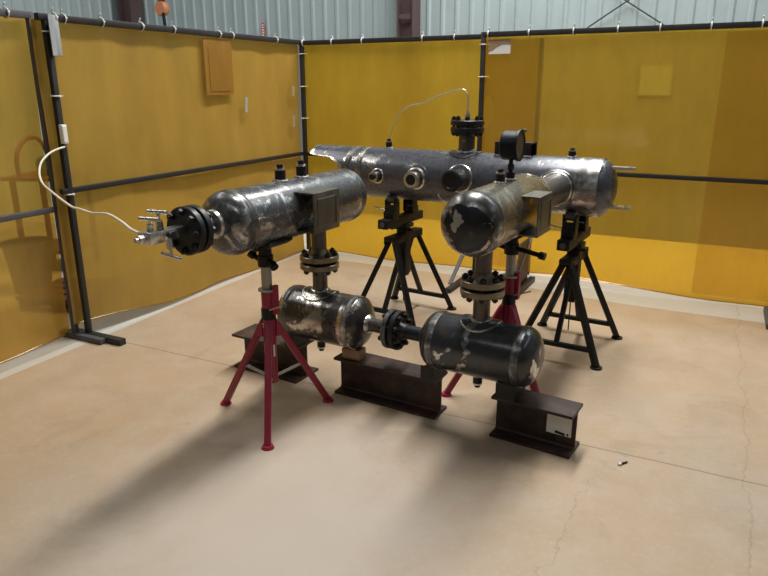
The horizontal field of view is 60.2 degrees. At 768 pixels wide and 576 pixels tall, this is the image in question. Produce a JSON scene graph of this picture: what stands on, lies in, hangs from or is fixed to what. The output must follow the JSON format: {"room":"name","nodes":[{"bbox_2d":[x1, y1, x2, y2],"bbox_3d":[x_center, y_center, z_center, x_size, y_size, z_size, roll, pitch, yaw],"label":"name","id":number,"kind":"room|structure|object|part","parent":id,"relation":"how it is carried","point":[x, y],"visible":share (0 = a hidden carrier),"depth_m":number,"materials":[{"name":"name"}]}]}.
{"room":"metal workshop","nodes":[
{"label":"metal workshop","id":0,"kind":"room"},
{"bbox_2d":[0,0,117,215],"bbox_3d":[-6.710,-2.575,3.528,0.114,6.000,13.400,8,19,25],"label":"wall","id":1,"kind":"structure","parent":0,"point":[19,111],"depth_m":8.18,"materials":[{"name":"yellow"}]},
{"bbox_2d":[0,213,767,575],"bbox_3d":[-0.266,1.274,1.346,14.800,0.120,13.900,8,19,25],"label":"floor","id":2,"kind":"structure","parent":0,"point":[127,459],"depth_m":2.99,"materials":[{"name":"concrete"}]},
{"bbox_2d":[0,236,53,294],"bbox_3d":[-2.789,-0.174,5.222,0.380,0.400,0.380,8,19,25],"label":"bucket","id":3,"kind":"object","parent":2,"relation":"on","point":[28,259],"visible":0.85,"depth_m":5.12,"materials":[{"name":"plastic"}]},
{"bbox_2d":[0,135,59,259],"bbox_3d":[-2.912,-0.756,5.843,0.560,1.153,0.520,2,17,6],"label":"cart","id":4,"kind":"object","parent":2,"relation":"on","point":[32,176],"visible":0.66,"depth_m":5.68,"materials":[{"name":"orange metal"}]},
{"bbox_3d":[-3.153,-0.536,5.729,0.035,0.800,0.035,2,17,6],"label":"leg","id":5,"kind":"part","parent":4,"relation":"part of","materials":[{"name":"orange metal"}]},
{"bbox_3d":[-3.042,-1.151,5.737,0.048,0.334,0.439,3,17,10],"label":"arch handle","id":6,"kind":"part","parent":4,"relation":"part of","materials":[{"name":"orange metal"}]},
{"bbox_2d":[36,155,47,175],"bbox_3d":[-2.868,-1.062,5.704,0.150,0.170,0.240,2,17,6],"label":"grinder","id":7,"kind":"object","parent":4,"relation":"on","point":[44,171],"visible":0.28,"depth_m":5.59,"materials":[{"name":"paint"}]},
{"bbox_3d":[-3.108,-0.652,6.109,0.035,0.800,0.035,2,17,6],"label":"leg","id":8,"kind":"part","parent":4,"relation":"part of","materials":[{"name":"metal"}]},
{"bbox_2d":[52,238,59,253],"bbox_3d":[-2.911,-0.377,5.959,0.500,0.030,0.460,2,17,6],"label":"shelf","id":9,"kind":"object","parent":4,"relation":"attached to","point":[55,245],"depth_m":5.84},
{"bbox_2d":[16,278,67,312],"bbox_3d":[-2.319,0.053,4.988,0.600,0.100,0.520,3,17,9],"label":"pallet","id":10,"kind":"object","parent":2,"relation":"on","point":[54,293],"visible":0.42,"depth_m":4.81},
{"bbox_2d":[0,2,105,344],"bbox_3d":[-2.399,-0.351,3.073,0.380,1.990,2.127,8,19,25],"label":"screen","id":11,"kind":"object","parent":2,"relation":"on","point":[74,333],"visible":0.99,"depth_m":3.92,"materials":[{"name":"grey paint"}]},
{"bbox_3d":[-2.458,-1.257,2.819,0.038,0.038,2.090,8,19,25],"label":"rail","id":12,"kind":"part","parent":11,"relation":"part of","materials":[{"name":"black metal"}]},
{"bbox_3d":[-2.455,-0.208,3.138,0.032,0.032,2.090,8,19,25],"label":"rail","id":13,"kind":"part","parent":11,"relation":"part of","materials":[{"name":"black metal"}]},
{"bbox_3d":[-1.989,-0.628,3.988,0.034,1.925,0.034,8,19,25],"label":"post","id":14,"kind":"part","parent":11,"relation":"part of","materials":[{"name":"black metal"}]},
{"bbox_2d":[30,8,303,345],"bbox_3d":[-1.407,-0.963,5.091,0.462,1.980,2.630,6,18,19],"label":"screen","id":15,"kind":"object","parent":2,"relation":"on","point":[156,117],"visible":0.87,"depth_m":4.57,"materials":[{"name":"yellow plastic"}]},
{"bbox_3d":[-1.884,-1.443,3.789,0.050,0.220,0.035,8,19,25],"label":"clamp plate","id":16,"kind":"part","parent":15,"relation":"part of","materials":[{"name":"silver metal"}]},
{"bbox_2d":[58,124,68,147],"bbox_3d":[-1.877,-0.890,3.884,0.032,0.133,0.034,8,19,25],"label":"junction box","id":17,"kind":"object","parent":15,"relation":"attached to","point":[62,128],"visible":1,"depth_m":3.87,"materials":[{"name":"white plastic"}]},
{"bbox_2d":[38,146,138,233],"bbox_3d":[-1.469,-0.494,3.122,0.202,0.206,1.858,-10,20,-30],"label":"cable","id":18,"kind":"object","parent":17,"relation":"attached to","point":[52,151],"visible":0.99,"depth_m":3.06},
{"bbox_3d":[-1.904,-0.624,3.992,0.034,1.915,0.034,8,19,25],"label":"post","id":19,"kind":"part","parent":15,"relation":"part of","materials":[{"name":"black metal"}]},
{"bbox_3d":[-1.345,-1.851,4.794,0.038,0.038,2.625,8,19,25],"label":"rail","id":20,"kind":"part","parent":15,"relation":"part of","materials":[{"name":"black metal"}]},
{"bbox_3d":[-1.343,-0.917,5.079,0.032,0.032,2.625,8,19,25],"label":"rail","id":21,"kind":"part","parent":15,"relation":"part of","materials":[{"name":"black metal"}]},
{"bbox_2d":[232,323,318,383],"bbox_3d":[-0.620,0.366,3.772,0.450,0.203,0.207,10,19,29],"label":"steel beam","id":22,"kind":"structure","parent":2,"relation":"on","point":[286,359],"depth_m":3.74,"materials":[{"name":"brown metal"}]},
{"bbox_2d":[284,335,309,347],"bbox_3d":[-0.472,0.268,3.613,0.060,0.077,0.150,10,19,29],"label":"block","id":23,"kind":"object","parent":22,"relation":"on","point":[298,341],"visible":0.23,"depth_m":3.57,"materials":[{"name":"black metal"}]},
{"bbox_2d":[220,236,333,450],"bbox_3d":[-0.592,0.188,3.166,0.526,0.897,0.578,10,19,29],"label":"stand","id":24,"kind":"object","parent":2,"relation":"on","point":[269,326],"visible":0.94,"depth_m":3.07,"materials":[{"name":"red paint"}]},
{"bbox_3d":[-0.688,0.370,3.254,0.293,0.493,0.030,8,19,25],"label":"leg","id":25,"kind":"part","parent":24,"relation":"part of","materials":[{"name":"red paint"}]},
{"bbox_3d":[-0.530,0.439,3.026,0.030,0.493,0.293,-1,17,-3],"label":"leg","id":26,"kind":"part","parent":24,"relation":"part of","materials":[{"name":"red paint"}]},
{"bbox_3d":[-0.504,0.054,3.068,0.022,0.140,0.034,10,19,29],"label":"ratchet rail","id":27,"kind":"part","parent":24,"relation":"part of","materials":[{"name":"red metal"}]},
{"bbox_3d":[-0.402,0.364,3.270,0.293,0.493,0.030,-11,20,-32],"label":"leg","id":28,"kind":"part","parent":24,"relation":"part of","materials":[{"name":"red paint"}]},
{"bbox_2d":[133,111,635,387],"bbox_3d":[-0.078,-0.242,3.366,2.134,1.206,2.480,10,19,29],"label":"vessel assembly","id":29,"kind":"object","parent":24,"relation":"on","point":[492,200],"visible":0.99,"depth_m":3.04,"materials":[{"name":"metal"}]},
{"bbox_3d":[-0.861,-0.234,2.442,0.084,0.057,0.028,5,18,16],"label":"valve handle","id":30,"kind":"part","parent":29,"relation":"part of","materials":[{"name":"silver metal"}]},
{"bbox_3d":[-0.838,-0.250,2.454,0.085,0.079,0.028,7,18,22],"label":"valve handle","id":31,"kind":"part","parent":29,"relation":"part of","materials":[{"name":"silver metal"}]},
{"bbox_3d":[-0.811,-0.148,2.518,0.085,0.087,0.026,6,18,20],"label":"valve handle","id":32,"kind":"part","parent":29,"relation":"part of","materials":[{"name":"silver metal"}]},
{"bbox_3d":[-0.436,-0.382,3.143,0.273,0.273,1.034,10,19,29],"label":"tank","id":33,"kind":"part","parent":29,"relation":"part of","materials":[{"name":"metal"}]},
{"bbox_3d":[-0.306,0.148,3.474,0.537,0.273,0.273,10,19,29],"label":"tank","id":34,"kind":"part","parent":29,"relation":"part of","materials":[{"name":"metal"}]},
{"bbox_3d":[-0.260,-0.354,3.035,0.006,0.129,0.148,10,19,29],"label":"weld frame","id":35,"kind":"part","parent":29,"relation":"part of","materials":[{"name":"grey metal"}]},
{"bbox_2d":[389,89,468,137],"bbox_3d":[0.273,-1.098,4.192,0.565,0.314,0.008,10,19,29],"label":"wire","id":36,"kind":"object","parent":29,"relation":"on","point":[455,89],"visible":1,"depth_m":4.14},
{"bbox_3d":[0.444,0.276,3.051,0.581,0.273,0.273,10,19,29],"label":"tank","id":37,"kind":"part","parent":29,"relation":"part of","materials":[{"name":"metal"}]},
{"bbox_3d":[0.585,-0.562,3.054,0.032,0.080,0.028,10,19,29],"label":"gauge stem","id":38,"kind":"part","parent":29,"relation":"part of","materials":[{"name":"black metal"}]},
{"bbox_3d":[0.535,-0.349,3.029,0.273,0.273,0.830,10,19,29],"label":"tank","id":39,"kind":"part","parent":29,"relation":"part of","materials":[{"name":"silver metal"}]},
{"bbox_3d":[0.726,-0.330,2.978,0.006,0.126,0.140,10,19,29],"label":"weld frame","id":40,"kind":"part","parent":29,"relation":"part of","materials":[{"name":"metal"}]},
{"bbox_2d":[334,353,447,419],"bbox_3d":[0.027,0.483,3.384,0.587,0.203,0.140,10,19,29],"label":"steel beam","id":41,"kind":"structure","parent":2,"relation":"on","point":[375,379],"depth_m":3.36,"materials":[{"name":"brown metal"}]},
{"bbox_2d":[342,346,365,360],"bbox_3d":[-0.156,0.334,3.433,0.105,0.054,0.070,9,19,26],"label":"wood block","id":42,"kind":"object","parent":41,"relation":"on","point":[359,354],"visible":0.84,"depth_m":3.40,"materials":[{"name":"brown wood"}]},
{"bbox_2d":[420,364,446,382],"bbox_3d":[0.243,0.389,3.210,0.070,0.077,0.150,10,19,29],"label":"block","id":43,"kind":"object","parent":41,"relation":"on","point":[429,374],"visible":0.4,"depth_m":3.15,"materials":[{"name":"black metal"}]},
{"bbox_2d":[299,30,486,267],"bbox_3d":[0.026,-1.197,5.844,1.750,1.968,0.094,8,19,25],"label":"screen","id":44,"kind":"object","parent":2,"relation":"on","point":[354,91],"visible":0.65,"depth_m":5.79,"materials":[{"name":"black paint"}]},
{"bbox_3d":[-0.736,-1.295,6.192,0.034,1.910,0.034,8,19,25],"label":"post","id":45,"kind":"part","parent":44,"relation":"part of","materials":[{"name":"black metal"}]},
{"bbox_3d":[0.019,-2.082,5.558,1.730,0.038,0.038,8,19,25],"label":"rail","id":46,"kind":"part","parent":44,"relation":"part of","materials":[{"name":"black metal"}]},
{"bbox_2d":[361,195,455,325],"bbox_3d":[0.137,-0.231,4.585,0.558,0.867,0.618,10,20,31],"label":"stand","id":47,"kind":"object","parent":2,"relation":"on","point":[402,241],"visible":0.8,"depth_m":4.50,"materials":[{"name":"black paint"}]},
{"bbox_3d":[-0.088,-0.057,4.524,0.287,0.570,0.034,1,17,4],"label":"leg","id":48,"kind":"part","parent":47,"relation":"part of","materials":[{"name":"black paint"}]},
{"bbox_3d":[0.140,-0.162,4.867,0.034,0.570,0.287,-9,19,-27],"label":"leg","id":49,"kind":"part","parent":47,"relation":"part of","materials":[{"name":"black paint"}]},
{"bbox_3d":[0.134,-0.016,4.389,0.034,0.570,0.287,-9,19,-27],"label":"leg","id":50,"kind":"part","parent":47,"relation":"part of","materials":[{"name":"black paint"}]},
{"bbox_3d":[0.362,-0.121,4.732,0.287,0.570,0.034,1,17,4],"label":"leg","id":51,"kind":"part","parent":47,"relation":"part of","materials":[{"name":"black paint"}]},
{"bbox_2d":[442,226,546,397],"bbox_3d":[0.659,0.115,3.395,0.579,0.897,0.514,10,19,29],"label":"stand","id":52,"kind":"object","parent":2,"relation":"on","point":[506,311],"visible":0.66,"depth_m":3.26,"materials":[{"name":"red paint"}]},
{"bbox_3d":[0.460,0.324,3.396,0.293,0.493,0.030,0,17,1],"label":"leg","id":53,"kind":"part","parent":52,"relation":"part of","materials":[{"name":"red paint"}]},
{"bbox_3d":[0.661,-0.012,3.276,0.022,0.140,0.034,10,19,29],"label":"ratchet rail","id":54,"kind":"part","parent":52,"relation":"part of","materials":[{"name":"red metal"}]},
{"bbox_3d":[0.704,0.367,3.253,0.030,0.493,0.293,-9,19,-27],"label":"leg","id":55,"kind":"part","parent":52,"relation":"part of","materials":[{"name":"red paint"}]},
{"bbox_2d":[489,389,582,458],"bbox_3d":[0.685,0.599,2.999,0.373,0.203,0.152,10,20,31],"label":"steel beam","id":56,"kind":"structure","parent":2,"relation":"on","point":[542,422],"depth_m":2.97,"materials":[{"name":"brown metal"}]},
{"bbox_2d":[495,382,524,401],"bbox_3d":[0.579,0.446,3.021,0.090,0.077,0.150,10,19,29],"label":"block","id":57,"kind":"object","parent":56,"relation":"on","point":[502,391],"visible":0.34,"depth_m":2.96,"materials":[{"name":"black metal"}]},
{"bbox_2d":[525,211,621,370],"bbox_3d":[1.142,-0.059,4.014,0.558,0.867,0.618,10,19,29],"label":"stand","id":58,"kind":"object","parent":2,"relation":"on","point":[573,235],"visible":0.87,"depth_m":3.91,"materials":[{"name":"black paint"}]},
{"bbox_3d":[0.921,0.117,3.946,0.265,0.570,0.165,10,19,29],"label":"leg","id":59,"kind":"part","parent":58,"relation":"part of","materials":[{"name":"black paint"}]},
{"bbox_3d":[1.137,0.010,4.296,0.034,0.570,0.287,-10,20,-29],"label":"leg","id":60,"kind":"part","parent":58,"relation":"part of","materials":[{"name":"black paint"}]},
{"bbox_3d":[1.148,0.155,3.818,0.034,0.570,0.287,-10,20,-29],"label":"leg","id":61,"kind":"part","parent":58,"relation":"part of","materials":[{"name":"black paint"}]},
{"bbox_3d":[1.364,0.048,4.168,0.287,0.570,0.034,0,17,2],"label":"leg","id":62,"kind":"part","parent":58,"relation":"part of","materials":[{"name":"black paint"}]},
{"bbox_2d":[445,15,767,300],"bbox_3d":[1.866,-0.823,4.601,2.803,1.980,0.757,8,19,26],"label":"screen","id":63,"kind":"object","parent":2,"relation":"on","point":[509,93],"visible":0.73,"depth_m":4.89,"materials":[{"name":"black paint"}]},
{"bbox_3d":[0.777,-1.067,5.415,0.034,1.920,0.034,8,19,26],"label":"post","id":64,"kind":"part","parent":63,"relation":"part of","materials":[{"name":"black metal"}]},
{"bbox_3d":[1.208,-1.011,5.313,0.032,1.870,0.032,8,19,26],"label":"post","id":65,"kind":"part","parent":63,"relation":"part of","materials":[{"name":"black metal"}]},
{"bbox_3d":[1.999,-1.787,4.541,2.750,0.038,0.038,8,19,26],"label":"rail","id":66,"kind":"part","parent":63,"relation":"part of","materials":[{"name":"black metal"}]},
{"bbox_3d":[2.001,-0.815,4.837,2.750,0.032,0.032,8,19,26],"label":"rail","id":67,"kind":"part","parent":63,"relation":"part of","materials":[{"name":"black metal"}]},
{"bbox_2d":[763,306,767,328],"bbox_3d":[2.655,0.204,4.556,0.060,0.040,0.420,8,19,25],"label":"screen foot","id":68,"kind":"object","parent":2,"relation":"on","point":[765,309],"visible":1,"depth_m":4.56,"materials":[{"name":"grey metal"}]},
{"bbox_2d":[141,0,767,40],"bbox_3d":[2.735,-3.420,6.225,14.300,6.000,0.114,8,19,25],"label":"wall","id":69,"kind":"structure","parent":0,"point":[287,19],"depth_m":7.39,"materials":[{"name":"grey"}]},
{"bbox_2d":[116,0,142,22],"bbox_3d":[-3.504,-4.247,8.987,0.260,6.000,0.200,8,19,25],"label":"column","id":70,"kind":"structure","parent":69,"relation":"attached to","point":[127,10],"depth_m":9.10,"materials":[{"name":"red metal"}]},
{"bbox_2d":[261,23,264,35],"bbox_3d":[-1.534,-3.272,8.396,0.045,0.170,0.010,8,19,25],"label":"wall sign","id":71,"kind":"object","parent":69,"relation":"attached to","point":[262,24],"visible":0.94,"depth_m":8.39,"materials":[{"name":"red paint"}]},
{"bbox_2d":[397,0,420,36],"bbox_3d":[0.273,-3.706,7.183,0.200,6.000,0.200,8,19,25],"label":"column","id":72,"kind":"structure","parent":69,"relation":"attached to","point":[408,11],"depth_m":7.37,"materials":[{"name":"red metal"}]},
{"bbox_2d":[586,0,664,27],"bbox_3d":[2.377,-2.898,6.451,1.448,0.740,0.023,8,19,26],"label":"brace","id":73,"kind":"object","parent":69,"relation":"attached to","point":[627,1],"visible":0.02,"depth_m":6.47,"materials":[{"name":"black paint"}]},
{"bbox_3d":[2.509,-2.877,6.381,1.148,0.740,0.014,8,19,26],"label":"rod","id":74,"kind":"part","parent":73,"relation":"part of","materials":[{"name":"black paint"}]},
{"bbox_3d":[2.246,-2.919,6.520,1.148,0.740,0.014,8,19,26],"label":"rod","id":75,"kind":"part","parent":73,"relation":"part of","materials":[{"name":"black paint"}]},
{"bbox_2d":[637,63,674,96],"bbox_3d":[2.688,-2.054,6.548,0.320,0.310,0.028,8,19,25],"label":"window","id":76,"kind":"structure","parent":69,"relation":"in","point":[647,84],"depth_m":6.56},
{"bbox_2d":[298,29,767,249],"bbox_3d":[2.705,-1.505,6.735,14.300,2.040,0.030,8,19,25],"label":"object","id":77,"kind":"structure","parent":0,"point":[740,128],"depth_m":6.67,"materials":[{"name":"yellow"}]},
{"bbox_3d":[-0.280,-4.581,-0.438,14.600,0.100,13.700,8,19,25],"label":"ceiling","id":78,"kind":"structure","parent":0,"visible":0},
{"bbox_2d":[155,0,169,25],"bbox_3d":[-2.547,-4.669,7.144,0.340,4.122,0.160,8,19,25],"label":"hook","id":79,"kind":"object","parent":78,"relation":"hanging from","point":[162,8],"visible":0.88,"depth_m":7.55,"materials":[{"name":"orange paint"}]}
]}

